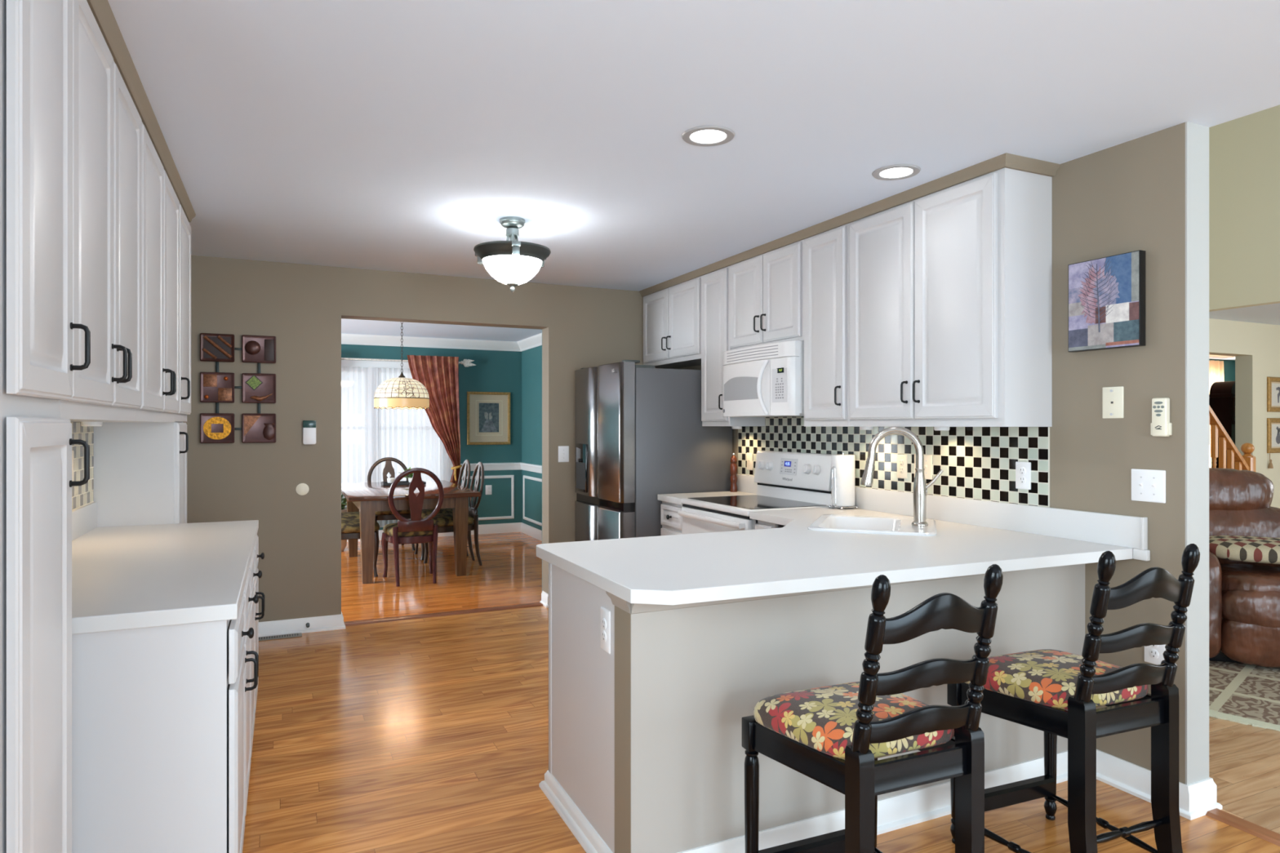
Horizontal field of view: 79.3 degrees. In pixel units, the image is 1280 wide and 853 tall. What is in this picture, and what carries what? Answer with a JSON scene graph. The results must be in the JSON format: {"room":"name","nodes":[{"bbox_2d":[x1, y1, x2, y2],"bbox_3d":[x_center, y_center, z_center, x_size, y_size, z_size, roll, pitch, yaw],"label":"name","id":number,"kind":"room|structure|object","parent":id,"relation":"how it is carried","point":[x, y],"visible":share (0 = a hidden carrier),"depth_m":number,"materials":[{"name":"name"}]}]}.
{"room":"kitchen","nodes":[
{"label":"kitchen","id":0,"kind":"room"},
{"bbox_2d":[182,255,668,622],"bbox_3d":[-2.010,0.150,5.312,5.218,2.440,0.170,0,0,-25],"label":"wall","id":1,"kind":"structure","parent":0,"point":[304,306],"depth_m":5.14,"materials":[{"name":"beige paint"}]},
{"bbox_2d":[200,333,275,443],"bbox_3d":[-2.567,-0.235,4.937,0.432,0.694,0.046,0,0,-25],"label":"wall art","id":2,"kind":"object","parent":1,"relation":"attached to","point":[216,387],"visible":1,"depth_m":4.92,"materials":[{"name":"brown metal"}]},
{"bbox_2d":[302,420,315,444],"bbox_3d":[-2.193,0.045,5.122,0.080,0.159,0.020,0,0,-25],"label":"thermostat","id":3,"kind":"object","parent":1,"relation":"attached to","point":[308,426],"visible":1,"depth_m":5.11,"materials":[{"name":"white plastic"}]},
{"bbox_2d":[258,591,548,637],"bbox_3d":[-1.820,1.323,5.369,2.730,0.095,0.166,0,0,-25],"label":"baseboard","id":4,"kind":"structure","parent":1,"relation":"attached to","point":[326,623],"depth_m":5.11,"materials":[{"name":"white"}]},
{"bbox_2d":[341,333,542,351],"bbox_3d":[-2.970,-1.012,7.127,5.000,0.115,3.930,0,0,-25],"label":"trim","id":5,"kind":"structure","parent":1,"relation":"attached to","point":[534,341],"depth_m":9.42,"materials":[{"name":"white wood"}]},
{"bbox_2d":[346,522,542,542],"bbox_3d":[-2.970,1.310,7.127,5.000,0.120,3.930,0,0,-25],"label":"baseboard","id":6,"kind":"structure","parent":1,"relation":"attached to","point":[535,533],"depth_m":9.76,"materials":[{"name":"white wood"}]},
{"bbox_2d":[558,445,568,462],"bbox_3d":[-0.579,0.217,5.872,0.085,0.122,0.016,0,0,-25],"label":"switch plate","id":7,"kind":"object","parent":1,"relation":"attached to","point":[563,451],"visible":1,"depth_m":5.88,"materials":[{"name":"white plastic"}]},
{"bbox_2d":[341,344,542,529],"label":"wall","id":8,"kind":"structure","parent":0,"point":[494,371],"depth_m":9.78,"materials":[{"name":"teal paint"}]},
{"bbox_2d":[341,357,475,367],"bbox_3d":[-3.162,-0.772,9.122,2.434,0.096,0.146,0,0,-25],"label":"curtain rod","id":9,"kind":"object","parent":8,"relation":"attached to","point":[465,362],"visible":0.53,"depth_m":9.17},
{"bbox_2d":[341,366,452,527],"bbox_3d":[-3.166,0.263,9.119,1.880,1.895,0.027,0,0,-25],"label":"sheer curtain","id":10,"kind":"object","parent":9,"relation":"hanging from","point":[369,435],"visible":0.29,"depth_m":9.15,"materials":[{"name":"white fabric"}]},
{"bbox_2d":[407,355,462,485],"bbox_3d":[-2.502,0.215,9.380,0.654,2.110,0.231,0,0,-25],"label":"drape","id":11,"kind":"object","parent":9,"relation":"hanging from","point":[438,375],"visible":0.73,"depth_m":9.37,"materials":[{"name":"fabric"}]},
{"bbox_2d":[466,391,510,444],"bbox_3d":[-1.911,-0.091,9.769,0.555,0.667,0.023,0,0,-25],"label":"framed print","id":12,"kind":"object","parent":8,"relation":"attached to","point":[488,413],"visible":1,"depth_m":9.77,"materials":[{"name":"gold metal"}]},
{"bbox_2d":[521,345,542,530],"bbox_3d":[-0.647,0.150,8.203,0.120,2.440,3.930,0,0,-25],"label":"wall","id":13,"kind":"structure","parent":0,"point":[531,358],"depth_m":9.55,"materials":[{"name":"teal paint"}]},
{"bbox_2d":[452,462,542,473],"bbox_3d":[-1.106,0.522,7.990,0.890,0.095,3.930,0,0,-25],"label":"trim","id":14,"kind":"structure","parent":13,"relation":"attached to","point":[487,466],"depth_m":9.78,"materials":[{"name":"white wood"}]},
{"bbox_2d":[107,0,1279,342],"bbox_3d":[-0.991,-1.130,3.112,5.218,0.120,12.880,0,0,-25],"label":"ceiling","id":15,"kind":"structure","parent":0,"point":[395,135],"depth_m":2.60,"materials":[{"name":"white paint"}]},
{"bbox_2d":[86,0,195,222],"bbox_3d":[-1.639,-1.049,2.547,0.036,0.042,3.000,0,0,-25],"label":"trim","id":16,"kind":"structure","parent":15,"relation":"attached to","point":[101,10],"depth_m":2.41,"materials":[{"name":"beige paint"}]},
{"bbox_2d":[373,321,429,409],"bbox_3d":[-2.335,-0.616,7.570,0.526,0.908,0.526,0,0,-25],"label":"pendant lamp","id":17,"kind":"object","parent":15,"relation":"hanging from","point":[402,393],"visible":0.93,"depth_m":7.38,"materials":[{"name":"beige glass"}]},
{"bbox_2d":[473,216,551,293],"bbox_3d":[-0.661,-0.880,4.013,0.398,0.380,0.404,0,0,-25],"label":"flush light","id":18,"kind":"object","parent":15,"relation":"attached to","point":[513,263],"visible":1,"depth_m":3.92,"materials":[{"name":"white glass"}]},
{"bbox_2d":[681,125,734,146],"bbox_3d":[0.252,-1.066,2.847,0.196,0.008,0.196,0,0,-25],"label":"recessed light","id":19,"kind":"object","parent":15,"relation":"in","point":[702,135],"visible":1,"depth_m":2.84,"materials":[{"name":"grey"}]},
{"bbox_2d":[871,164,920,180],"bbox_3d":[1.080,-1.066,3.254,0.196,0.008,0.196,0,0,-25],"label":"recessed light","id":20,"kind":"object","parent":15,"relation":"in","point":[898,171],"visible":1,"depth_m":3.25,"materials":[{"name":"grey"}]},
{"bbox_2d":[242,532,1279,852],"bbox_3d":[2.540,1.395,4.747,13.000,0.050,12.880,0,0,-25],"label":"floor","id":21,"kind":"structure","parent":0,"point":[430,735],"depth_m":3.31,"materials":[{"name":"brown wood"}]},
{"bbox_2d":[0,0,90,852],"bbox_3d":[-1.304,0.171,1.444,0.394,2.398,0.404,0,0,-25],"label":"pantry cabinet","id":22,"kind":"object","parent":21,"relation":"on","point":[37,326],"visible":1,"depth_m":1.44,"materials":[{"name":"grey wood"}]},
{"bbox_2d":[93,203,191,527],"bbox_3d":[-2.326,0.171,3.644,0.388,2.398,0.492,0,0,-25],"label":"tall cabinet","id":23,"kind":"object","parent":21,"relation":"on","point":[140,468],"visible":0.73,"depth_m":3.54,"materials":[{"name":"grey wood"}]},
{"bbox_2d":[71,568,258,852],"bbox_3d":[-1.524,0.934,2.288,0.703,0.872,0.957,0,0,-25],"label":"base cabinet","id":24,"kind":"object","parent":21,"relation":"on","point":[162,715],"visible":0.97,"depth_m":1.92,"materials":[{"name":"grey wood"}]},
{"bbox_2d":[71,502,258,634],"bbox_3d":[-1.741,0.419,2.713,0.669,0.154,1.937,0,0,-25],"label":"countertop","id":25,"kind":"structure","parent":24,"relation":"on","point":[126,577],"depth_m":2.42,"materials":[{"name":"white"}]},
{"bbox_2d":[248,535,264,752],"bbox_3d":[-1.929,0.934,3.161,0.703,0.872,0.963,0,0,-25],"label":"base cabinet","id":26,"kind":"object","parent":21,"relation":"on","point":[256,574],"visible":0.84,"depth_m":3.26,"materials":[{"name":"grey wood"}]},
{"bbox_2d":[258,632,302,640],"bbox_3d":[-2.354,1.367,4.980,0.315,0.006,0.080,0,0,-25],"label":"floor vent","id":27,"kind":"object","parent":21,"relation":"in","point":[292,635],"visible":0.78,"depth_m":4.98,"materials":[{"name":"grey metal"}]},
{"bbox_2d":[341,494,346,551],"bbox_3d":[-3.375,1.018,8.426,0.543,0.704,0.537,0,0,-25],"label":"potted plant","id":28,"kind":"object","parent":21,"relation":"on","point":[344,542],"visible":0.13,"depth_m":8.38,"materials":[{"name":"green plant"}]},
{"bbox_2d":[341,518,379,577],"bbox_3d":[-2.693,0.868,7.084,0.561,1.013,0.476,0,0,-25],"label":"dining chair","id":29,"kind":"object","parent":21,"relation":"on","point":[350,528],"visible":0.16,"depth_m":6.96,"materials":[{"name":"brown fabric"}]},
{"bbox_2d":[341,518,379,533],"bbox_3d":[-2.648,0.915,7.105,0.464,0.090,0.462,0,0,-25],"label":"seat cushion","id":30,"kind":"object","parent":29,"relation":"on","point":[348,526],"depth_m":6.92,"materials":[{"name":"multicoloured fabric"}]},
{"bbox_2d":[367,457,415,551],"bbox_3d":[-2.766,0.868,8.589,0.476,1.013,0.562,0,0,-25],"label":"dining chair","id":31,"kind":"object","parent":21,"relation":"on","point":[380,515],"visible":0.26,"depth_m":8.72,"materials":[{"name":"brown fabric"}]},
{"bbox_2d":[375,510,410,515],"bbox_3d":[-2.745,0.915,8.544,0.462,0.090,0.464,0,0,-25],"label":"seat cushion","id":32,"kind":"object","parent":31,"relation":"on","point":[401,512],"depth_m":8.32,"materials":[{"name":"multicoloured fabric"}]},
{"bbox_2d":[341,480,480,583],"bbox_3d":[-2.324,0.989,7.575,1.130,0.762,1.730,0,0,-25],"label":"dining table","id":33,"kind":"object","parent":21,"relation":"on","point":[366,499],"visible":0.81,"depth_m":6.99,"materials":[{"name":"brown wood"}]},
{"bbox_2d":[380,466,426,485],"bbox_3d":[-2.442,0.519,7.961,0.420,0.178,0.240,0,0,-25],"label":"centerpiece","id":34,"kind":"object","parent":33,"relation":"on","point":[389,481],"visible":0.56,"depth_m":7.89,"materials":[{"name":"black plastic"}]},
{"bbox_2d":[386,477,412,483],"bbox_3d":[-2.456,0.570,7.955,0.290,0.060,0.079,0,0,-25],"label":"pot","id":35,"kind":"object","parent":34,"relation":"on","point":[389,480],"depth_m":7.88,"materials":[{"name":"white"}]},
{"bbox_2d":[380,480,426,485],"bbox_3d":[-2.442,0.594,7.961,0.420,0.028,0.240,0,0,-25],"label":"tray","id":36,"kind":"object","parent":34,"relation":"on","point":[388,482],"depth_m":7.87,"materials":[{"name":"black plastic"}]},
{"bbox_2d":[400,466,413,478],"bbox_3d":[-2.404,0.490,7.996,0.223,0.121,0.166,0,0,-25],"label":"greenery","id":37,"kind":"object","parent":34,"relation":"on","point":[411,475],"depth_m":8.00,"materials":[{"name":"green plant"}]},
{"bbox_2d":[381,467,444,586],"bbox_3d":[-2.020,0.868,6.850,0.476,1.013,0.561,0,0,-25],"label":"dining chair","id":38,"kind":"object","parent":21,"relation":"on","point":[416,530],"visible":1,"depth_m":6.66,"materials":[{"name":"brown wood"}]},
{"bbox_2d":[382,522,435,537],"bbox_3d":[-2.040,0.915,6.894,0.462,0.090,0.464,0,0,-25],"label":"seat cushion","id":39,"kind":"object","parent":38,"relation":"on","point":[418,529],"depth_m":6.68,"materials":[{"name":"multicoloured fabric"}]},
{"bbox_2d":[413,459,471,559],"bbox_3d":[-2.091,0.868,8.145,0.561,1.013,0.476,0,0,-25],"label":"dining chair","id":40,"kind":"object","parent":21,"relation":"on","point":[466,464],"visible":0.34,"depth_m":8.08,"materials":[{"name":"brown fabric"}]},
{"bbox_2d":[421,507,453,519],"bbox_3d":[-2.136,0.915,8.125,0.464,0.090,0.462,0,0,-25],"label":"seat cushion","id":41,"kind":"object","parent":40,"relation":"on","point":[424,512],"depth_m":7.96,"materials":[{"name":"multicoloured fabric"}]},
{"bbox_2d":[344,602,542,626],"bbox_3d":[-1.396,1.365,5.613,1.461,0.010,0.100,0,0,-25],"label":"threshold","id":42,"kind":"object","parent":21,"relation":"on","point":[535,604],"visible":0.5,"depth_m":5.57,"materials":[{"name":"brown wood"}]},
{"bbox_2d":[422,462,484,565],"bbox_3d":[-1.837,0.868,7.596,0.561,1.013,0.476,0,0,-25],"label":"dining chair","id":43,"kind":"object","parent":21,"relation":"on","point":[444,521],"visible":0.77,"depth_m":7.53,"materials":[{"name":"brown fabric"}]},
{"bbox_2d":[422,513,473,526],"bbox_3d":[-1.881,0.915,7.576,0.464,0.090,0.462,0,0,-25],"label":"seat cushion","id":44,"kind":"object","parent":43,"relation":"on","point":[440,519],"depth_m":7.39,"materials":[{"name":"multicoloured fabric"}]},
{"bbox_2d":[538,562,614,852],"bbox_3d":[0.298,0.934,2.812,1.136,0.872,0.787,0,0,-25],"label":"peninsula end panel","id":45,"kind":"object","parent":21,"relation":"on","point":[579,782],"visible":0.34,"depth_m":2.61,"materials":[{"name":"grey wood"}]},
{"bbox_2d":[600,606,610,653],"bbox_3d":[-0.110,0.636,2.401,0.008,0.132,0.074,0,0,-25],"label":"power outlet","id":46,"kind":"object","parent":45,"relation":"attached to","point":[605,613],"visible":1,"depth_m":2.39,"materials":[{"name":"white plastic"}]},
{"bbox_2d":[536,486,1150,605],"bbox_3d":[0.599,0.416,3.179,2.015,0.159,1.706,0,0,-25],"label":"countertop","id":47,"kind":"structure","parent":45,"relation":"on","point":[973,535],"depth_m":2.83,"materials":[{"name":"white"}]},
{"bbox_2d":[828,453,857,509],"bbox_3d":[1.117,0.303,4.248,0.151,0.305,0.149,0,0,-25],"label":"paper towel holder","id":48,"kind":"object","parent":47,"relation":"on","point":[842,466],"visible":1,"depth_m":4.20,"materials":[{"name":"white paper"}]},
{"bbox_2d":[807,514,937,536],"bbox_3d":[1.068,0.539,3.528,0.534,0.190,0.574,0,0,20],"label":"sink","id":49,"kind":"object","parent":47,"relation":"in","point":[825,522],"visible":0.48,"depth_m":3.70,"materials":[{"name":"white ceramic"}]},
{"bbox_2d":[860,426,943,526],"bbox_3d":[1.173,0.225,3.461,0.355,0.442,0.072,0,0,10],"label":"faucet","id":50,"kind":"object","parent":47,"relation":"on","point":[920,488],"visible":1,"depth_m":3.44,"materials":[{"name":"silver metal"}]},
{"bbox_2d":[574,360,732,541],"bbox_3d":[0.052,0.468,5.628,0.895,1.805,0.910,0,0,-25],"label":"refrigerator","id":51,"kind":"object","parent":21,"relation":"on","point":[640,435],"visible":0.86,"depth_m":5.21,"materials":[{"name":"grey metal"}]},
{"bbox_2d":[660,501,684,535],"bbox_3d":[0.463,0.934,5.096,0.650,0.872,0.336,0,0,-25],"label":"base cabinet","id":52,"kind":"object","parent":21,"relation":"on","point":[670,520],"visible":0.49,"depth_m":4.99,"materials":[{"name":"white wood"}]},
{"bbox_2d":[657,474,757,505],"bbox_3d":[0.474,0.417,5.098,0.629,0.157,0.346,0,0,-25],"label":"countertop","id":53,"kind":"structure","parent":52,"relation":"on","point":[746,486],"depth_m":5.15,"materials":[{"name":"white"}]},
{"bbox_2d":[729,453,737,492],"bbox_3d":[0.644,0.322,5.307,0.051,0.268,0.051,0,0,-25],"label":"pepper mill","id":54,"kind":"object","parent":53,"relation":"on","point":[733,467],"visible":1,"depth_m":5.29,"materials":[{"name":"brown wood"}]},
{"bbox_2d":[677,450,832,534],"bbox_3d":[0.668,0.767,4.575,0.658,1.206,0.760,0,0,-25],"label":"range","id":55,"kind":"object","parent":21,"relation":"on","point":[785,480],"visible":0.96,"depth_m":4.56,"materials":[{"name":"white metal"}]},
{"bbox_2d":[688,494,825,509],"bbox_3d":[0.675,0.451,4.578,0.503,0.002,0.716,0,0,-25],"label":"glass cooktop","id":56,"kind":"object","parent":55,"relation":"in","point":[753,501],"depth_m":4.52,"materials":[{"name":"black glass"}]},
{"bbox_2d":[754,520,784,529],"bbox_3d":[0.916,0.934,4.159,0.615,0.872,0.178,0,0,-25],"label":"base cabinet","id":57,"kind":"object","parent":21,"relation":"on","point":[759,524],"visible":0.1,"depth_m":4.04,"materials":[{"name":"white"}]},
{"bbox_2d":[742,564,1003,852],"bbox_3d":[0.610,0.854,2.050,0.465,1.032,0.544,0,0,-23],"label":"counter stool","id":58,"kind":"object","parent":21,"relation":"on","point":[835,736],"visible":1,"depth_m":1.90,"materials":[{"name":"wood"}]},
{"bbox_2d":[753,681,954,759],"bbox_3d":[0.585,0.788,2.107,0.437,0.106,0.415,0,0,-23],"label":"seat cushion","id":59,"kind":"object","parent":58,"relation":"on","point":[817,723],"depth_m":2.01,"materials":[{"name":"fabric"}]},
{"bbox_2d":[946,543,1199,852],"bbox_3d":[1.330,0.854,2.383,0.465,1.032,0.544,0,0,-22],"label":"counter stool","id":60,"kind":"object","parent":21,"relation":"on","point":[1053,692],"visible":0.9,"depth_m":2.24,"materials":[{"name":"wood"}]},
{"bbox_2d":[964,648,1148,710],"bbox_3d":[1.307,0.788,2.440,0.437,0.106,0.415,0,0,-22],"label":"seat cushion","id":61,"kind":"object","parent":60,"relation":"on","point":[1037,679],"depth_m":2.33,"materials":[{"name":"fabric"}]},
{"bbox_2d":[1208,404,1255,471],"bbox_3d":[4.299,0.212,6.564,1.540,2.315,0.898,0,0,-25],"label":"stair railing","id":62,"kind":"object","parent":21,"relation":"on","point":[1235,460],"depth_m":6.35,"materials":[{"name":"brown wood"}]},
{"bbox_2d":[1205,808,1279,846],"bbox_3d":[3.025,1.365,0.569,0.077,0.011,4.890,0,0,-25],"label":"threshold","id":63,"kind":"object","parent":21,"relation":"on","point":[1268,835],"depth_m":2.62,"materials":[{"name":"brown wood"}]},
{"bbox_2d":[1208,660,1279,731],"bbox_3d":[4.210,1.364,3.990,2.720,0.012,2.820,0,0,-43],"label":"area rug","id":64,"kind":"object","parent":21,"relation":"on","point":[1241,693],"visible":0.28,"depth_m":3.91,"materials":[{"name":"beige carpet"}]},
{"bbox_2d":[1208,467,1279,667],"bbox_3d":[3.685,0.814,4.631,0.957,1.086,0.962,0,0,20],"label":"recliner","id":65,"kind":"object","parent":64,"relation":"on","point":[1244,597],"visible":0.44,"depth_m":4.33,"materials":[{"name":"brown leather"}]},
{"bbox_2d":[1208,535,1279,564],"bbox_3d":[3.637,0.724,4.501,0.600,0.122,0.420,0,0,28],"label":"throw pillow","id":66,"kind":"object","parent":65,"relation":"on","point":[1258,549],"visible":0.83,"depth_m":4.42,"materials":[{"name":"fabric"}]},
{"bbox_2d":[1220,563,1279,591],"bbox_3d":[3.654,0.942,4.550,0.596,0.236,0.728,0,0,20],"label":"seat cushion","id":67,"kind":"object","parent":65,"relation":"on","point":[1234,577],"depth_m":4.34,"materials":[{"name":"brown leather"}]},
{"bbox_2d":[614,564,1084,852],"bbox_3d":[0.844,0.934,2.701,1.974,0.872,0.123,0,0,-25],"label":"wall","id":68,"kind":"structure","parent":0,"point":[686,679],"depth_m":2.40,"materials":[{"name":"beige paint"}]},
{"bbox_2d":[605,570,1013,613],"bbox_3d":[0.836,0.520,2.681,2.002,0.049,0.153,0,0,-25],"label":"trim","id":69,"kind":"structure","parent":68,"relation":"attached to","point":[631,608],"depth_m":2.32,"materials":[{"name":"beige paint"}]},
{"bbox_2d":[678,750,1067,852],"bbox_3d":[0.859,1.320,2.626,1.970,0.100,0.026,0,0,-25],"label":"baseboard","id":70,"kind":"structure","parent":68,"relation":"attached to","point":[919,806],"depth_m":2.64,"materials":[{"name":"white wood"}]},
{"bbox_2d":[675,121,1208,785],"bbox_3d":[2.179,-1.130,2.321,0.130,5.000,8.780,0,0,-25],"label":"wall","id":71,"kind":"structure","parent":0,"point":[1149,193],"depth_m":2.83,"materials":[{"name":"beige paint"}]},
{"bbox_2d":[643,275,702,368],"bbox_3d":[0.325,-0.745,5.774,0.330,0.566,0.952,0,0,-25],"label":"upper cabinet","id":72,"kind":"object","parent":71,"relation":"attached to","point":[672,316],"visible":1,"depth_m":5.67,"materials":[{"name":"grey wood"}]},
{"bbox_2d":[701,266,764,426],"bbox_3d":[0.603,-0.511,5.175,0.330,1.033,0.363,0,0,-25],"label":"upper cabinet","id":73,"kind":"object","parent":71,"relation":"attached to","point":[715,286],"visible":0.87,"depth_m":5.10,"materials":[{"name":"grey wood"}]},
{"bbox_2d":[729,239,804,350],"bbox_3d":[0.842,-0.750,4.658,0.330,0.556,0.773,0,0,-25],"label":"upper cabinet","id":74,"kind":"object","parent":71,"relation":"attached to","point":[766,290],"visible":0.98,"depth_m":4.54,"materials":[{"name":"grey wood"}]},
{"bbox_2d":[722,340,804,417],"bbox_3d":[0.792,-0.262,4.634,0.419,0.413,0.760,0,0,-25],"label":"microwave","id":75,"kind":"object","parent":74,"relation":"attached to","point":[766,380],"visible":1,"depth_m":4.40,"materials":[{"name":"white plastic"}]},
{"bbox_2d":[804,222,849,426],"bbox_3d":[1.084,-0.511,4.136,0.330,1.033,0.373,0,0,-25],"label":"upper cabinet","id":76,"kind":"object","parent":71,"relation":"attached to","point":[826,254],"visible":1,"depth_m":4.05,"materials":[{"name":"grey wood"}]},
{"bbox_2d":[639,152,1059,297],"bbox_3d":[0.856,-1.049,4.653,0.312,0.042,3.436,0,0,-25],"label":"trim","id":77,"kind":"structure","parent":71,"relation":"attached to","point":[1006,160],"depth_m":3.65,"materials":[{"name":"beige paint"}]},
{"bbox_2d":[737,416,1049,507],"bbox_3d":[1.191,0.140,4.289,0.008,0.399,2.402,0,0,-25],"label":"tile backsplash","id":78,"kind":"structure","parent":71,"relation":"attached to","point":[976,463],"depth_m":3.70,"materials":[{"name":"tile"}]},
{"bbox_2d":[897,454,907,478],"bbox_3d":[1.339,0.209,3.949,0.008,0.122,0.070,0,0,-25],"label":"power outlet","id":79,"kind":"object","parent":78,"relation":"attached to","point":[902,460],"visible":1,"depth_m":3.94,"materials":[{"name":"beige plastic"}]},
{"bbox_2d":[914,454,932,479],"bbox_3d":[1.396,0.204,3.817,0.016,0.120,0.117,0,0,-25],"label":"switch plate","id":80,"kind":"object","parent":78,"relation":"attached to","point":[927,458],"visible":0.62,"depth_m":3.79,"materials":[{"name":"beige plastic"}]},
{"bbox_2d":[1015,462,1031,489],"bbox_3d":[1.638,0.214,3.303,0.008,0.116,0.073,0,0,-25],"label":"power outlet","id":81,"kind":"object","parent":78,"relation":"attached to","point":[1023,469],"visible":1,"depth_m":3.30,"materials":[{"name":"white plastic"}]},
{"bbox_2d":[849,167,1052,426],"bbox_3d":[1.358,-0.511,3.544,0.330,1.033,0.929,0,0,-25],"label":"upper cabinet","id":82,"kind":"object","parent":71,"relation":"attached to","point":[951,287],"visible":1,"depth_m":3.27,"materials":[{"name":"grey wood"}]},
{"bbox_2d":[1068,249,1145,352],"bbox_3d":[1.786,-0.470,2.965,0.038,0.353,0.285,0,0,-25],"label":"canvas painting","id":83,"kind":"object","parent":71,"relation":"attached to","point":[1107,295],"visible":1,"depth_m":2.94,"materials":[{"name":"multicoloured fabric"}]},
{"bbox_2d":[1102,386,1124,417],"bbox_3d":[1.807,-0.088,2.954,0.013,0.120,0.082,0,0,-25],"label":"phone jack","id":84,"kind":"object","parent":71,"relation":"attached to","point":[1113,397],"visible":1,"depth_m":2.95,"materials":[{"name":"beige plastic"}]},
{"bbox_2d":[1131,468,1165,502],"bbox_3d":[1.861,0.221,2.833,0.016,0.118,0.123,0,0,-25],"label":"switch plate","id":85,"kind":"object","parent":71,"relation":"attached to","point":[1147,485],"visible":1,"depth_m":2.83,"materials":[{"name":"white plastic"}]},
{"bbox_2d":[1144,644,1165,664],"bbox_3d":[1.875,0.813,2.814,0.008,0.114,0.074,0,0,-25],"label":"power outlet","id":86,"kind":"object","parent":71,"relation":"attached to","point":[1153,654],"visible":0.61,"depth_m":2.81,"materials":[{"name":"white plastic"}]},
{"bbox_2d":[1096,749,1222,820],"bbox_3d":[1.581,1.317,3.613,0.186,0.105,1.973,0,0,-25],"label":"baseboard","id":87,"kind":"structure","parent":71,"relation":"attached to","point":[1196,799],"depth_m":2.83,"materials":[{"name":"white wood"}]},
{"bbox_2d":[1151,397,1172,436],"bbox_3d":[1.878,-0.030,2.785,0.025,0.140,0.068,0,0,-25],"label":"remote control","id":88,"kind":"object","parent":71,"relation":"attached to","point":[1161,426],"visible":1,"depth_m":2.77,"materials":[{"name":"beige plastic"}]},
{"bbox_2d":[1208,359,1235,381],"bbox_3d":[7.553,0.150,10.221,6.900,2.440,2.840,0,0,-25],"label":"wall","id":89,"kind":"structure","parent":0,"point":[1228,365],"depth_m":12.62,"materials":[{"name":"teal paint"}]},
{"bbox_2d":[1208,104,1279,311],"bbox_3d":[6.820,-2.350,3.930,0.120,2.560,7.800,0,0,-25],"label":"wall","id":90,"kind":"structure","parent":0,"point":[1244,152],"depth_m":6.88,"materials":[{"name":"beige paint"}]},
{"bbox_2d":[1208,318,1279,508],"bbox_3d":[4.302,-1.130,7.150,7.782,5.000,0.160,0,0,-25],"label":"wall","id":91,"kind":"structure","parent":0,"point":[1255,347],"depth_m":8.07,"materials":[{"name":"beige paint"}]},
{"bbox_2d":[1266,417,1279,453],"bbox_3d":[6.796,0.105,8.204,0.420,0.369,0.023,0,0,-25],"label":"framed print","id":92,"kind":"object","parent":91,"relation":"attached to","point":[1273,424],"visible":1,"depth_m":8.16,"materials":[{"name":"gold metal"}]},
{"bbox_2d":[1266,377,1279,412],"bbox_3d":[6.796,-0.329,8.204,0.420,0.368,0.023,0,0,-25],"label":"framed print","id":93,"kind":"object","parent":91,"relation":"attached to","point":[1273,383],"visible":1,"depth_m":8.16,"materials":[{"name":"gold metal"}]},
{"bbox_2d":[1208,302,1279,360],"bbox_3d":[9.235,-1.130,6.592,6.700,0.120,10.600,0,0,-25],"label":"ceiling","id":94,"kind":"structure","parent":0,"point":[1266,313],"depth_m":7.50,"materials":[{"name":"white paint"}]},
{"bbox_2d":[1208,360,1223,467],"bbox_3d":[8.636,0.150,12.012,1.470,2.360,0.107,0,0,-25],"label":"curtain","id":95,"kind":"object","parent":94,"relation":"hanging from","point":[1215,367],"visible":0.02,"depth_m":12.19,"materials":[{"name":"brown fabric"}]},
{"bbox_3d":[7.562,1.395,10.203,6.700,0.050,2.640,0,0,-25],"label":"floor","id":96,"kind":"structure","parent":0,"visible":0},
{"bbox_2d":[1208,381,1235,468],"bbox_3d":[7.779,0.393,10.210,0.430,1.955,0.350,0,0,-25],"label":"grandfather clock","id":97,"kind":"object","parent":96,"relation":"on","point":[1222,394],"visible":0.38,"depth_m":10.10,"materials":[{"name":"brown wood"}]},
{"bbox_2d":[1208,381,1235,397],"bbox_3d":[7.777,-0.477,10.215,0.430,0.215,0.340,0,0,-25],"label":"hood","id":98,"kind":"object","parent":97,"relation":"attached to","point":[1224,388],"depth_m":10.13,"materials":[{"name":"brown wood"}]},
{"bbox_3d":[-1.258,0.150,0.729,0.120,2.440,8.780,0,0,-25],"label":"wall","id":99,"kind":"structure","parent":0,"visible":0},
{"bbox_2d":[70,422,93,511],"bbox_3d":[-2.009,0.164,2.503,0.008,0.356,2.092,0,0,-25],"label":"tile backsplash","id":100,"kind":"structure","parent":99,"relation":"attached to","point":[82,495],"depth_m":3.25,"materials":[{"name":"beige tile"}]},
{"bbox_2d":[60,0,142,421],"bbox_3d":[-1.592,-0.521,2.059,0.388,1.013,0.950,0,0,-25],"label":"upper cabinet","id":101,"kind":"object","parent":99,"relation":"attached to","point":[107,122],"visible":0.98,"depth_m":2.00,"materials":[{"name":"grey wood"}]},
{"bbox_2d":[70,122,179,422],"bbox_3d":[-2.007,-0.521,2.955,0.388,1.013,1.022,0,0,-25],"label":"upper cabinet","id":102,"kind":"object","parent":99,"relation":"attached to","point":[160,202],"visible":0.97,"depth_m":2.90,"materials":[{"name":"grey wood"}]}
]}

